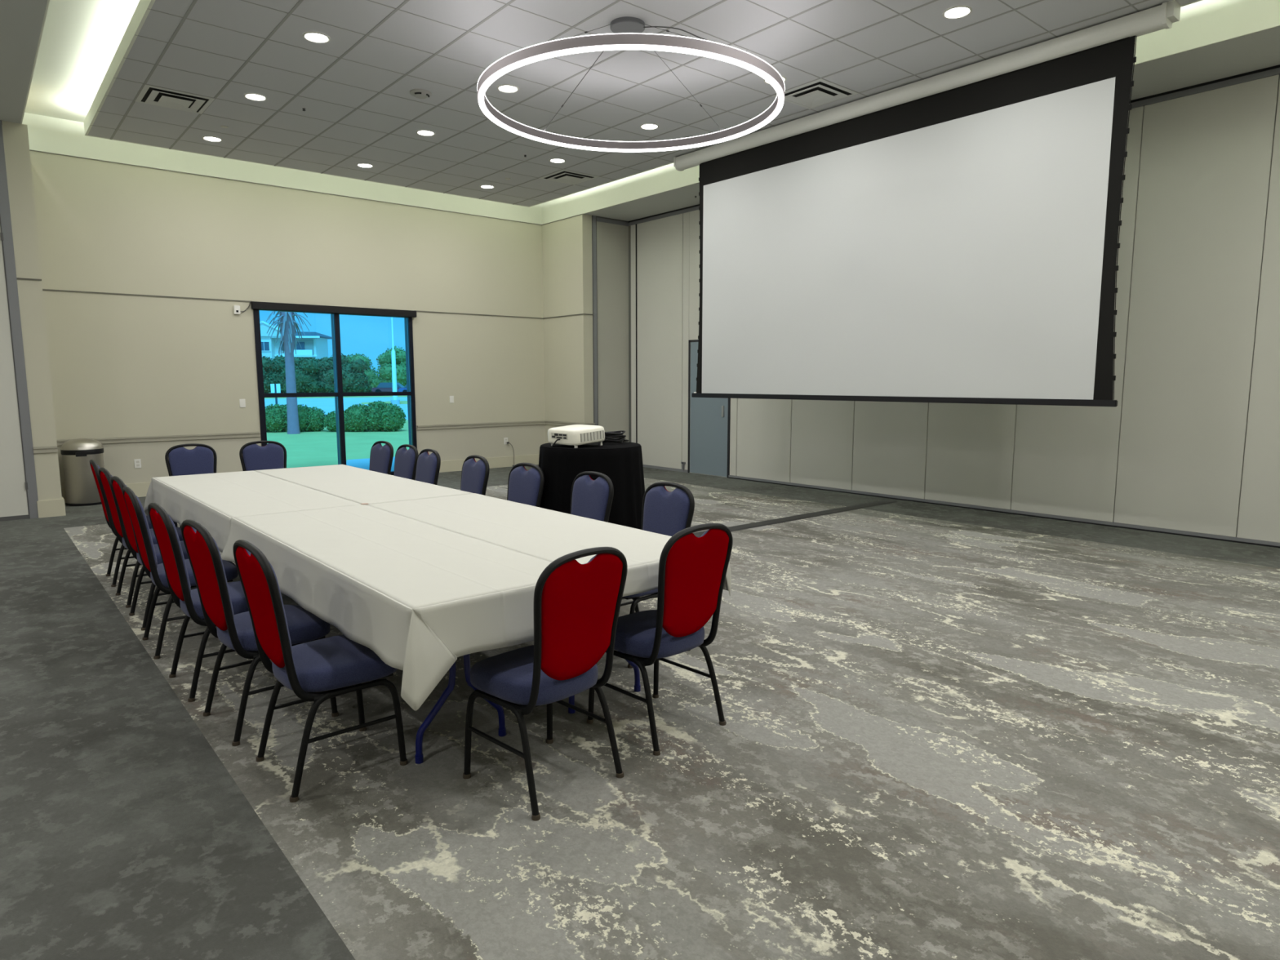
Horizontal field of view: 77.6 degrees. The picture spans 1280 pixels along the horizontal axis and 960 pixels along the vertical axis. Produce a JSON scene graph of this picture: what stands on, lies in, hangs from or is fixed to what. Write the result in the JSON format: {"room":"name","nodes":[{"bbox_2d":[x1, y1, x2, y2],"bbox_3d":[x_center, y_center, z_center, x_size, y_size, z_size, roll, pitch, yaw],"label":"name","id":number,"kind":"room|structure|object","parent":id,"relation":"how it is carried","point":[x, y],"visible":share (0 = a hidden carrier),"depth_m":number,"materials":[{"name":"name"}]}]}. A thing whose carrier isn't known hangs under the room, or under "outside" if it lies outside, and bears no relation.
{"room":"community hall","nodes":[
{"label":"community hall","id":0,"kind":"room"},
{"bbox_2d":[1,120,62,500],"bbox_3d":[-7.047,-1.754,9.197,0.218,4.263,1.151,-6,9,-40],"label":"wall pier","id":1,"kind":"object","parent":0,"point":[15,136],"visible":0.74,"depth_m":8.73,"materials":[{"name":"beige paint"}]},
{"bbox_2d":[29,150,545,488],"bbox_3d":[-4.694,-2.270,11.996,7.635,4.781,0.160,-6,9,-40],"label":"wall","id":2,"kind":"structure","parent":0,"point":[122,366],"depth_m":11.07,"materials":[{"name":"beige paint"}]},
{"bbox_2d":[133,458,141,468],"bbox_3d":[-6.626,-0.217,10.497,0.075,0.118,0.011,-6,9,-40],"label":"wall outlet","id":3,"kind":"object","parent":2,"relation":"attached to","point":[137,462],"visible":1,"depth_m":10.49,"materials":[{"name":"white plastic"}]},
{"bbox_2d":[233,301,250,314],"bbox_3d":[-5.554,-2.410,11.117,0.229,0.191,0.038,-6,9,-40],"label":"sensor","id":4,"kind":"object","parent":2,"relation":"attached to","point":[236,308],"visible":1,"depth_m":11.06,"materials":[{"name":"white plastic"}]},
{"bbox_2d":[239,399,245,407],"bbox_3d":[-5.618,-1.085,11.246,0.075,0.118,0.011,-6,9,-40],"label":"wall plate","id":5,"kind":"object","parent":2,"relation":"attached to","point":[242,402],"visible":1,"depth_m":11.24,"materials":[{"name":"white plastic"}]},
{"bbox_2d":[36,453,539,518],"bbox_3d":[-4.145,-0.037,11.820,7.755,0.192,1.236,-6,9,-40],"label":"baseboard","id":6,"kind":"structure","parent":2,"relation":"attached to","point":[140,490],"depth_m":10.59,"materials":[{"name":"beige paint"}]},
{"bbox_2d":[16,277,593,319],"bbox_3d":[-4.147,-2.552,11.511,7.743,0.016,1.228,-6,9,-40],"label":"trim","id":7,"kind":"structure","parent":2,"relation":"attached to","point":[16,277],"depth_m":10.77,"materials":[{"name":"grey paint"}]},
{"bbox_2d":[29,149,582,225],"bbox_3d":[-4.165,-4.166,11.302,7.365,0.009,1.216,-6,9,-40],"label":"trim","id":8,"kind":"structure","parent":2,"relation":"attached to","point":[29,149],"depth_m":11.29,"materials":[{"name":"grey paint"}]},
{"bbox_2d":[33,420,595,453],"bbox_3d":[-4.137,-0.696,11.736,7.743,0.064,1.250,-6,9,-40],"label":"trim","id":9,"kind":"structure","parent":2,"relation":"attached to","point":[60,442],"depth_m":11.10,"materials":[{"name":"beige paint"}]},
{"bbox_2d":[253,309,417,475],"bbox_3d":[-4.600,-1.306,12.183,2.360,2.580,0.180,-6,9,-40],"label":"window","id":10,"kind":"structure","parent":2,"relation":"in","point":[338,394],"depth_m":12.13,"materials":[{"name":"grey metal"}]},
{"bbox_2d":[250,301,416,317],"bbox_3d":[-4.518,-2.552,11.941,2.440,0.103,0.073,-6,9,-40],"label":"roller shade","id":11,"kind":"object","parent":10,"relation":"attached to","point":[254,304],"visible":1,"depth_m":11.83,"materials":[{"name":"black fabric"}]},
{"bbox_2d":[449,395,453,403],"bbox_3d":[-3.148,-1.349,13.311,0.075,0.118,0.011,-6,9,-40],"label":"wall plate","id":12,"kind":"object","parent":2,"relation":"attached to","point":[451,397],"visible":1,"depth_m":13.31,"materials":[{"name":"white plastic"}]},
{"bbox_2d":[503,437,507,444],"bbox_3d":[-2.367,-0.690,14.057,0.075,0.118,0.011,-6,9,-40],"label":"wall outlet","id":13,"kind":"object","parent":2,"relation":"attached to","point":[505,439],"visible":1,"depth_m":14.05,"materials":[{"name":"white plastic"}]},
{"bbox_2d":[506,441,515,466],"bbox_3d":[-2.277,-0.454,14.103,0.154,0.445,0.056,-4,8,-26],"label":"extension cord","id":14,"kind":"object","parent":2,"relation":"attached to","point":[508,442],"visible":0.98,"depth_m":14.13,"materials":[{"name":"grey plastic"}]},
{"bbox_2d":[542,213,593,443],"bbox_3d":[-1.268,-2.365,13.988,0.205,4.263,1.216,-6,9,-40],"label":"wall","id":15,"kind":"structure","parent":0,"point":[566,243],"depth_m":13.74,"materials":[{"name":"beige paint"}]},
{"bbox_2d":[0,464,1279,959],"bbox_3d":[-2.277,0.881,5.465,15.363,0.050,13.461,-6,9,-40],"label":"floor","id":16,"kind":"structure","parent":0,"point":[948,732],"depth_m":3.11,"materials":[{"name":"carpet"}]},
{"bbox_2d":[60,438,104,506],"bbox_3d":[-6.925,-0.108,9.915,0.440,0.816,0.448,-6,9,-40],"label":"trash can","id":17,"kind":"object","parent":16,"relation":"on","point":[81,487],"visible":0.91,"depth_m":9.75,"materials":[{"name":"silver metal"}]},
{"bbox_2d":[89,459,177,586],"bbox_3d":[-3.909,0.295,6.175,0.529,0.940,0.447,-6,9,-38],"label":"banquet chair","id":18,"kind":"object","parent":16,"relation":"on","point":[95,468],"visible":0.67,"depth_m":5.95,"materials":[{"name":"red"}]},
{"bbox_2d":[98,467,182,608],"bbox_3d":[-3.466,0.363,5.635,0.529,0.940,0.447,-6,9,-41],"label":"banquet chair","id":19,"kind":"object","parent":16,"relation":"on","point":[105,477],"visible":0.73,"depth_m":5.44,"materials":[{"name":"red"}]},
{"bbox_2d":[111,475,188,631],"bbox_3d":[-3.053,0.424,5.142,0.529,0.940,0.447,-6,9,-41],"label":"banquet chair","id":20,"kind":"object","parent":16,"relation":"on","point":[117,484],"visible":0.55,"depth_m":4.97,"materials":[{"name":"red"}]},
{"bbox_2d":[122,486,238,659],"bbox_3d":[-2.657,0.487,4.638,0.529,0.940,0.447,-6,9,-39],"label":"banquet chair","id":21,"kind":"object","parent":16,"relation":"on","point":[155,571],"visible":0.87,"depth_m":4.43,"materials":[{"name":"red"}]},
{"bbox_2d":[164,443,217,527],"bbox_3d":[-4.070,0.148,7.348,0.447,0.940,0.529,-6,9,-40],"label":"banquet chair","id":22,"kind":"object","parent":16,"relation":"on","point":[202,459],"visible":0.44,"depth_m":7.45,"materials":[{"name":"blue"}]},
{"bbox_2d":[147,502,248,702],"bbox_3d":[-2.143,0.560,4.051,0.529,0.940,0.447,-6,9,-41],"label":"banquet chair","id":23,"kind":"object","parent":16,"relation":"on","point":[163,526],"visible":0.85,"depth_m":3.85,"materials":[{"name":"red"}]},
{"bbox_2d":[181,519,338,746],"bbox_3d":[-1.708,0.617,3.591,0.529,0.940,0.447,-7,10,-43],"label":"banquet chair","id":24,"kind":"object","parent":16,"relation":"on","point":[235,632],"visible":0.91,"depth_m":3.42,"materials":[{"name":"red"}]},
{"bbox_2d":[239,440,286,471],"bbox_3d":[-3.565,0.104,7.693,0.447,0.940,0.529,-6,9,-38],"label":"banquet chair","id":25,"kind":"object","parent":16,"relation":"on","point":[253,456],"visible":0.54,"depth_m":7.80,"materials":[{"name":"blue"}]},
{"bbox_2d":[232,539,408,802],"bbox_3d":[-1.256,0.673,3.143,0.529,0.940,0.447,-6,9,-41],"label":"banquet chair","id":26,"kind":"object","parent":16,"relation":"on","point":[317,671],"visible":0.99,"depth_m":3.01,"materials":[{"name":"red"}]},
{"bbox_2d":[368,440,393,474],"bbox_3d":[-2.687,0.105,7.671,0.447,0.940,0.529,7,10,44],"label":"banquet chair","id":27,"kind":"object","parent":16,"relation":"on","point":[381,457],"visible":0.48,"depth_m":7.72,"materials":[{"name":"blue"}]},
{"bbox_2d":[393,444,418,479],"bbox_3d":[-2.325,0.159,7.245,0.529,0.940,0.447,-7,10,-42],"label":"banquet chair","id":28,"kind":"object","parent":16,"relation":"on","point":[405,462],"visible":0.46,"depth_m":7.29,"materials":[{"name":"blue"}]},
{"bbox_2d":[415,448,440,484],"bbox_3d":[-2.003,0.217,6.774,0.529,0.940,0.447,-6,9,-39],"label":"banquet chair","id":29,"kind":"object","parent":16,"relation":"on","point":[428,466],"visible":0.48,"depth_m":6.80,"materials":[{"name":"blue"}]},
{"bbox_2d":[414,653,506,764],"bbox_3d":[-1.244,0.676,3.872,0.738,0.752,2.358,-6,9,-40],"label":"folding table","id":30,"kind":"object","parent":16,"relation":"on","point":[419,757],"visible":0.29,"depth_m":3.25,"materials":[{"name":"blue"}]},
{"bbox_2d":[220,504,551,711],"bbox_3d":[-1.254,0.460,3.790,0.833,0.328,2.448,-6,9,-40],"label":"tablecloth","id":31,"kind":"object","parent":30,"relation":"on","point":[423,597],"visible":0.9,"depth_m":3.18,"materials":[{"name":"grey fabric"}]},
{"bbox_2d":[460,454,489,495],"bbox_3d":[-1.478,0.290,6.187,0.529,0.940,0.447,-6,9,-38],"label":"banquet chair","id":32,"kind":"object","parent":16,"relation":"on","point":[474,475],"visible":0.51,"depth_m":6.21,"materials":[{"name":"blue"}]},
{"bbox_2d":[506,462,544,506],"bbox_3d":[-0.984,0.365,5.590,0.529,0.940,0.447,-7,10,-42],"label":"banquet chair","id":33,"kind":"object","parent":16,"relation":"on","point":[525,486],"visible":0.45,"depth_m":5.64,"materials":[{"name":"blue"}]},
{"bbox_2d":[462,546,627,821],"bbox_3d":[-0.365,0.687,3.021,0.529,0.940,0.447,7,10,43],"label":"banquet chair","id":34,"kind":"object","parent":16,"relation":"on","point":[577,606],"visible":1,"depth_m":2.86,"materials":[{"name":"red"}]},
{"bbox_2d":[538,430,644,529],"bbox_3d":[-0.358,0.222,5.866,0.864,1.153,0.865,-6,9,-40],"label":"round table","id":35,"kind":"object","parent":16,"relation":"on","point":[622,463],"depth_m":5.54,"materials":[{"name":"black fabric"}]},
{"bbox_2d":[547,424,604,448],"bbox_3d":[-0.445,-0.315,5.670,0.337,0.143,0.340,-7,10,-44],"label":"projector","id":36,"kind":"object","parent":35,"relation":"on","point":[575,435],"visible":0.98,"depth_m":5.55,"materials":[{"name":"white plastic"}]},
{"bbox_2d":[580,430,604,442],"bbox_3d":[-0.336,-0.306,5.551,0.216,0.075,0.032,-6,9,-40],"label":"vent","id":37,"kind":"object","parent":36,"relation":"attached to","point":[586,436],"depth_m":5.55,"materials":[{"name":"grey plastic"}]},
{"bbox_2d":[569,471,613,522],"bbox_3d":[-0.484,0.432,5.047,0.529,0.940,0.447,-6,9,-40],"label":"banquet chair","id":38,"kind":"object","parent":16,"relation":"on","point":[592,499],"visible":0.45,"depth_m":5.09,"materials":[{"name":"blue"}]},
{"bbox_2d":[568,650,640,713],"bbox_3d":[-0.664,0.614,4.356,0.753,0.752,2.358,-6,9,-40],"label":"folding table","id":39,"kind":"object","parent":16,"relation":"on","point":[637,673],"visible":0.09,"depth_m":3.91,"materials":[{"name":"grey"}]},
{"bbox_2d":[366,493,731,596],"bbox_3d":[-0.636,0.343,4.317,0.799,0.225,2.393,-6,9,-40],"label":"tablecloth","id":40,"kind":"object","parent":39,"relation":"on","point":[545,534],"visible":0.7,"depth_m":4.10,"materials":[{"name":"grey fabric"}]},
{"bbox_2d":[620,481,694,668],"bbox_3d":[-0.012,0.499,4.507,0.529,0.940,0.447,-6,9,-40],"label":"banquet chair","id":41,"kind":"object","parent":16,"relation":"on","point":[664,512],"visible":0.43,"depth_m":4.55,"materials":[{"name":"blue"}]},
{"bbox_2d":[586,523,733,755],"bbox_3d":[0.082,0.626,3.500,0.447,0.940,0.529,-7,10,-43],"label":"banquet chair","id":42,"kind":"object","parent":16,"relation":"on","point":[692,569],"visible":0.98,"depth_m":3.33,"materials":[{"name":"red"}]},
{"bbox_2d":[693,499,897,537],"bbox_3d":[1.557,0.437,8.719,4.260,0.009,0.200,-6,9,-40],"label":"floor strip","id":43,"kind":"object","parent":16,"relation":"on","point":[744,526],"visible":0.64,"depth_m":8.92,"materials":[{"name":"black plastic"}]},
{"bbox_3d":[-2.813,0.446,5.719,0.738,0.752,2.488,-6,9,-40],"label":"folding table","id":44,"kind":"object","parent":16,"relation":"on","visible":0},
{"bbox_2d":[143,470,360,551],"bbox_3d":[-2.868,0.226,5.698,0.824,0.328,2.568,-6,9,-40],"label":"tablecloth","id":45,"kind":"object","parent":44,"relation":"on","point":[211,500],"visible":0.97,"depth_m":5.41,"materials":[{"name":"grey fabric"}]},
{"bbox_3d":[-2.234,0.384,6.203,0.753,0.752,2.488,-6,9,-40],"label":"folding table","id":46,"kind":"object","parent":16,"relation":"on","visible":0},
{"bbox_2d":[253,464,471,503],"bbox_3d":[-2.232,0.110,6.195,0.800,0.222,2.529,-6,9,-40],"label":"tablecloth","id":47,"kind":"object","parent":46,"relation":"on","point":[357,485],"visible":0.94,"depth_m":5.92,"materials":[{"name":"grey fabric"}]},
{"bbox_2d":[0,0,1279,224],"bbox_3d":[-2.300,-3.613,4.919,15.563,0.478,13.711,-6,9,-40],"label":"ceiling","id":48,"kind":"structure","parent":0,"point":[74,73],"depth_m":7.40,"materials":[{"name":"grey tile"}]},
{"bbox_2d":[135,84,214,114],"bbox_3d":[-4.727,-3.852,8.086,0.608,0.026,0.608,-6,9,-40],"label":"ceiling vent","id":49,"kind":"object","parent":48,"relation":"in","point":[150,95],"visible":1,"depth_m":8.05,"materials":[{"name":"black"}]},
{"bbox_2d":[201,136,222,142],"bbox_3d":[-5.051,-4.026,9.397,0.216,0.007,0.216,-6,9,-40],"label":"recessed light","id":50,"kind":"object","parent":48,"relation":"in","point":[212,139],"visible":1,"depth_m":9.39,"materials":[{"name":"grey"}]},
{"bbox_2d":[243,93,266,101],"bbox_3d":[-3.871,-3.853,8.009,0.216,0.007,0.216,-6,9,-40],"label":"recessed light","id":51,"kind":"object","parent":48,"relation":"in","point":[253,96],"visible":1,"depth_m":8.00,"materials":[{"name":"grey"}]},
{"bbox_2d":[302,31,330,43],"bbox_3d":[-2.691,-3.680,6.620,0.216,0.007,0.216,-6,9,-40],"label":"recessed light","id":52,"kind":"object","parent":48,"relation":"in","point":[313,37],"visible":1,"depth_m":6.61,"materials":[{"name":"grey plastic"}]},
{"bbox_2d":[356,163,373,168],"bbox_3d":[-3.651,-4.175,10.567,0.216,0.007,0.216,-6,9,-40],"label":"recessed light","id":53,"kind":"object","parent":48,"relation":"in","point":[361,165],"visible":1,"depth_m":10.55,"materials":[{"name":"grey plastic"}]},
{"bbox_2d":[409,88,431,98],"bbox_3d":[-2.178,-3.827,7.902,0.210,0.040,0.210,-6,9,-40],"label":"ceiling detector","id":54,"kind":"object","parent":48,"relation":"attached to","point":[417,93],"visible":1,"depth_m":7.85,"materials":[{"name":"grey plastic"}]},
{"bbox_2d":[416,129,435,136],"bbox_3d":[-2.472,-4.002,9.179,0.216,0.007,0.216,-6,9,-40],"label":"recessed light","id":55,"kind":"object","parent":48,"relation":"in","point":[422,132],"visible":1,"depth_m":9.16,"materials":[{"name":"grey"}]},
{"bbox_2d":[480,184,494,188],"bbox_3d":[-2.253,-4.324,11.737,0.216,0.007,0.216,-6,9,-40],"label":"recessed light","id":56,"kind":"object","parent":48,"relation":"in","point":[485,186],"visible":1,"depth_m":11.71,"materials":[{"name":"grey"}]},
{"bbox_2d":[497,84,519,93],"bbox_3d":[-1.292,-3.829,7.791,0.216,0.007,0.216,-6,9,-40],"label":"recessed light","id":57,"kind":"object","parent":48,"relation":"in","point":[503,88],"visible":1,"depth_m":7.78,"materials":[{"name":"grey plastic"}]},
{"bbox_2d":[549,158,565,163],"bbox_3d":[-1.073,-4.152,10.348,0.216,0.007,0.216,-6,9,-40],"label":"recessed light","id":58,"kind":"object","parent":48,"relation":"in","point":[553,160],"visible":1,"depth_m":10.33,"materials":[{"name":"grey"}]},
{"bbox_2d":[539,169,599,185],"bbox_3d":[-1.000,-4.249,11.203,0.608,0.026,0.608,-6,9,-40],"label":"ceiling vent","id":59,"kind":"object","parent":48,"relation":"in","point":[566,176],"visible":1,"depth_m":11.16,"materials":[{"name":"black"}]},
{"bbox_2d":[476,16,785,151],"bbox_3d":[-0.070,-3.327,6.400,2.445,0.662,2.445,-6,9,-40],"label":"ring chandelier","id":60,"kind":"object","parent":48,"relation":"hanging from","point":[627,30],"visible":1,"depth_m":5.82,"materials":[{"name":"silver metal"}]},
{"bbox_2d":[640,123,658,129],"bbox_3d":[0.106,-3.979,8.960,0.216,0.007,0.216,-6,9,-40],"label":"recessed light","id":61,"kind":"object","parent":48,"relation":"in","point":[646,126],"visible":1,"depth_m":8.96,"materials":[{"name":"grey plastic"}]},
{"bbox_2d":[763,75,786,84],"bbox_3d":[1.286,-3.806,7.572,0.216,0.007,0.216,-6,9,-40],"label":"recessed light","id":62,"kind":"object","parent":48,"relation":"in","point":[784,78],"visible":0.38,"depth_m":7.57,"materials":[{"name":"grey plastic"}]},
{"bbox_2d":[771,78,858,109],"bbox_3d":[1.752,-3.846,7.963,0.608,0.026,0.608,-6,9,-40],"label":"ceiling vent","id":63,"kind":"object","parent":48,"relation":"in","point":[819,92],"visible":0.96,"depth_m":7.93,"materials":[{"name":"black"}]},
{"bbox_2d":[673,0,1180,406],"bbox_3d":[2.272,-2.365,8.325,0.174,3.059,5.570,-6,9,-40],"label":"projection screen","id":64,"kind":"object","parent":48,"relation":"hanging from","point":[951,237],"visible":1,"depth_m":7.65,"materials":[{"name":"white fabric"}]},
{"bbox_2d":[942,5,972,18],"bbox_3d":[2.465,-3.633,6.184,0.216,0.007,0.216,-6,9,-40],"label":"recessed light","id":65,"kind":"object","parent":48,"relation":"in","point":[958,11],"visible":1,"depth_m":6.18,"materials":[{"name":"grey plastic"}]},
{"bbox_2d":[628,64,1279,547],"bbox_3d":[3.466,-1.871,10.002,0.330,4.263,13.461,-6,9,-40],"label":"wall","id":66,"kind":"structure","parent":0,"point":[1189,446],"depth_m":8.00,"materials":[{"name":"paint"}]},
{"bbox_2d":[591,215,629,441],"bbox_3d":[-0.519,-2.351,13.867,0.801,4.263,0.096,-6,9,-40],"label":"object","id":67,"kind":"structure","parent":66,"relation":"in","point":[610,237],"depth_m":13.81,"materials":[{"name":"grey paint"}]},
{"bbox_2d":[687,339,730,477],"bbox_3d":[1.106,-1.154,12.718,0.062,2.170,0.930,-6,9,-40],"label":"door","id":68,"kind":"structure","parent":66,"relation":"in","point":[708,418],"depth_m":12.80,"materials":[{"name":"grey"}]},
{"label":"outside","id":69,"kind":"structure","parent":0,"visible":0},
{"bbox_2d":[266,419,408,467],"bbox_3d":[-0.362,-3.207,39.121,130.000,0.099,35.569,-6,9,-40],"label":"lawn","id":70,"kind":"structure","parent":69,"point":[318,448],"depth_m":20.65,"materials":[{"name":"green plant"}]},
{"bbox_2d":[266,311,311,434],"bbox_3d":[-10.834,-3.392,24.568,1.247,3.928,1.390,-6,9,-40],"label":"palm tree","id":71,"kind":"object","parent":70,"relation":"on","point":[287,324],"visible":0.93,"depth_m":24.42,"materials":[{"name":"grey plant"}]},
{"bbox_2d":[265,404,326,432],"bbox_3d":[-11.510,-1.989,25.764,2.654,0.991,1.114,-2,7,-14],"label":"hedge","id":72,"kind":"object","parent":70,"relation":"on","point":[310,419],"visible":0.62,"depth_m":25.57,"materials":[{"name":"green plant"}]},
{"bbox_2d":[323,400,406,431],"bbox_3d":[-8.942,-2.050,25.897,2.639,1.089,1.151,-1,7,-7],"label":"hedge","id":73,"kind":"object","parent":70,"relation":"on","point":[376,416],"visible":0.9,"depth_m":25.59,"materials":[{"name":"green plant"}]},
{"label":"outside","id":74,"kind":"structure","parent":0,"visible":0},
{"bbox_2d":[264,392,407,404],"bbox_3d":[-25.522,-10.390,95.653,65.000,0.120,80.000,-6,9,-40],"label":"verge","id":75,"kind":"structure","parent":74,"point":[387,402],"depth_m":74.72,"materials":[{"name":"green plant"}]},
{"bbox_2d":[262,355,277,393],"bbox_3d":[-43.647,-11.744,89.218,5.428,4.465,4.724,-6,9,-40],"label":"leafy tree","id":76,"kind":"object","parent":75,"relation":"on","point":[267,362],"visible":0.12,"depth_m":89.27,"materials":[{"name":"green plant"}]},
{"bbox_2d":[265,355,286,393],"bbox_3d":[-43.688,-12.714,96.312,5.625,4.914,5.190,-6,9,-40],"label":"leafy tree","id":77,"kind":"object","parent":75,"relation":"on","point":[279,362],"visible":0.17,"depth_m":94.68,"materials":[{"name":"green plant"}]},
{"bbox_2d":[277,356,328,392],"bbox_3d":[-38.090,-11.702,89.998,5.369,4.511,4.790,-6,9,-40],"label":"leafy tree","id":78,"kind":"object","parent":75,"relation":"on","point":[308,380],"visible":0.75,"depth_m":88.88,"materials":[{"name":"green plant"}]},
{"bbox_2d":[317,353,349,392],"bbox_3d":[-37.233,-12.932,96.605,5.619,5.214,4.973,-6,9,-40],"label":"leafy tree","id":79,"kind":"object","parent":75,"relation":"on","point":[327,362],"visible":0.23,"depth_m":95.33,"materials":[{"name":"green plant"}]},
{"bbox_2d":[324,358,372,392],"bbox_3d":[-32.703,-11.452,89.068,4.966,4.314,4.435,-6,9,-40],"label":"leafy tree","id":80,"kind":"object","parent":75,"relation":"on","point":[353,380],"visible":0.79,"depth_m":88.10,"materials":[{"name":"green plant"}]},
{"bbox_2d":[346,353,379,391],"bbox_3d":[-36.967,-13.787,104.149,6.581,5.597,6.278,-6,9,-40],"label":"leafy tree","id":81,"kind":"object","parent":75,"relation":"on","point":[371,374],"visible":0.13,"depth_m":103.03,"materials":[{"name":"green plant"}]},
{"bbox_2d":[374,345,406,386],"bbox_3d":[-30.039,-13.834,100.743,6.959,6.291,6.179,-6,9,-40],"label":"leafy tree","id":82,"kind":"object","parent":75,"relation":"on","point":[384,360],"visible":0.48,"depth_m":98.86,"materials":[{"name":"green plant"}]},
{"bbox_3d":[-5.747,-0.807,1.647,5.650,4.263,12.460,-6,9,-40],"label":"wall","id":83,"kind":"structure","parent":0,"visible":0},
{"bbox_2d":[0,120,38,521],"bbox_3d":[-7.177,-1.653,8.393,1.030,4.263,0.120,-6,9,-40],"label":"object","id":84,"kind":"structure","parent":83,"relation":"in","point":[19,498],"depth_m":8.70,"materials":[{"name":"grey paint"}]},
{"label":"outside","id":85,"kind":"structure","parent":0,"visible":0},
{"bbox_2d":[264,396,408,419],"bbox_3d":[-82.135,-16.198,143.050,180.000,0.024,274.000,-6,9,-40],"label":"road","id":86,"kind":"structure","parent":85,"point":[327,405],"depth_m":60.97,"materials":[{"name":"grey asphalt"}]},
{"bbox_2d":[270,383,280,404],"bbox_3d":[-20.550,-4.696,44.944,0.520,1.460,0.090,-1,7,-5],"label":"road sign","id":87,"kind":"object","parent":86,"relation":"on","point":[275,388],"visible":0.68,"depth_m":44.85,"materials":[{"name":"white metal"}]},
{"bbox_2d":[259,320,332,359],"bbox_3d":[-63.795,-20.666,133.313,23.100,11.226,7.871,0,7,0],"label":"apartment building","id":88,"kind":"structure","parent":86,"relation":"on","point":[313,344],"depth_m":130.75,"materials":[{"name":"beige paint"}]},
{"bbox_2d":[371,382,404,391],"bbox_3d":[-27.872,-10.312,89.932,4.500,1.400,1.920,0,7,0],"label":"parked car","id":89,"kind":"object","parent":86,"relation":"on","point":[382,387],"visible":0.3,"depth_m":89.18,"materials":[{"name":"grey paint"}]},
{"bbox_2d":[391,317,399,404],"bbox_3d":[-16.943,-9.209,54.582,0.600,8.000,0.585,-6,9,-40],"label":"light pole","id":90,"kind":"object","parent":86,"relation":"on","point":[394,401],"visible":0.8,"depth_m":54.70,"materials":[{"name":"white metal"}]},
{"bbox_2d":[398,384,407,391],"bbox_3d":[-23.336,-9.686,84.901,4.500,1.400,1.920,0,7,0],"label":"parked car","id":91,"kind":"object","parent":86,"relation":"on","point":[401,389],"visible":0.13,"depth_m":84.09,"materials":[{"name":"blue paint"}]},
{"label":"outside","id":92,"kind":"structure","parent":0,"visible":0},
{"bbox_2d":[346,457,395,471],"bbox_3d":[-2.079,-0.485,17.241,9.050,0.062,4.069,-6,9,-40],"label":"sidewalk","id":93,"kind":"structure","parent":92,"point":[364,464],"depth_m":15.82,"materials":[{"name":"concrete"}]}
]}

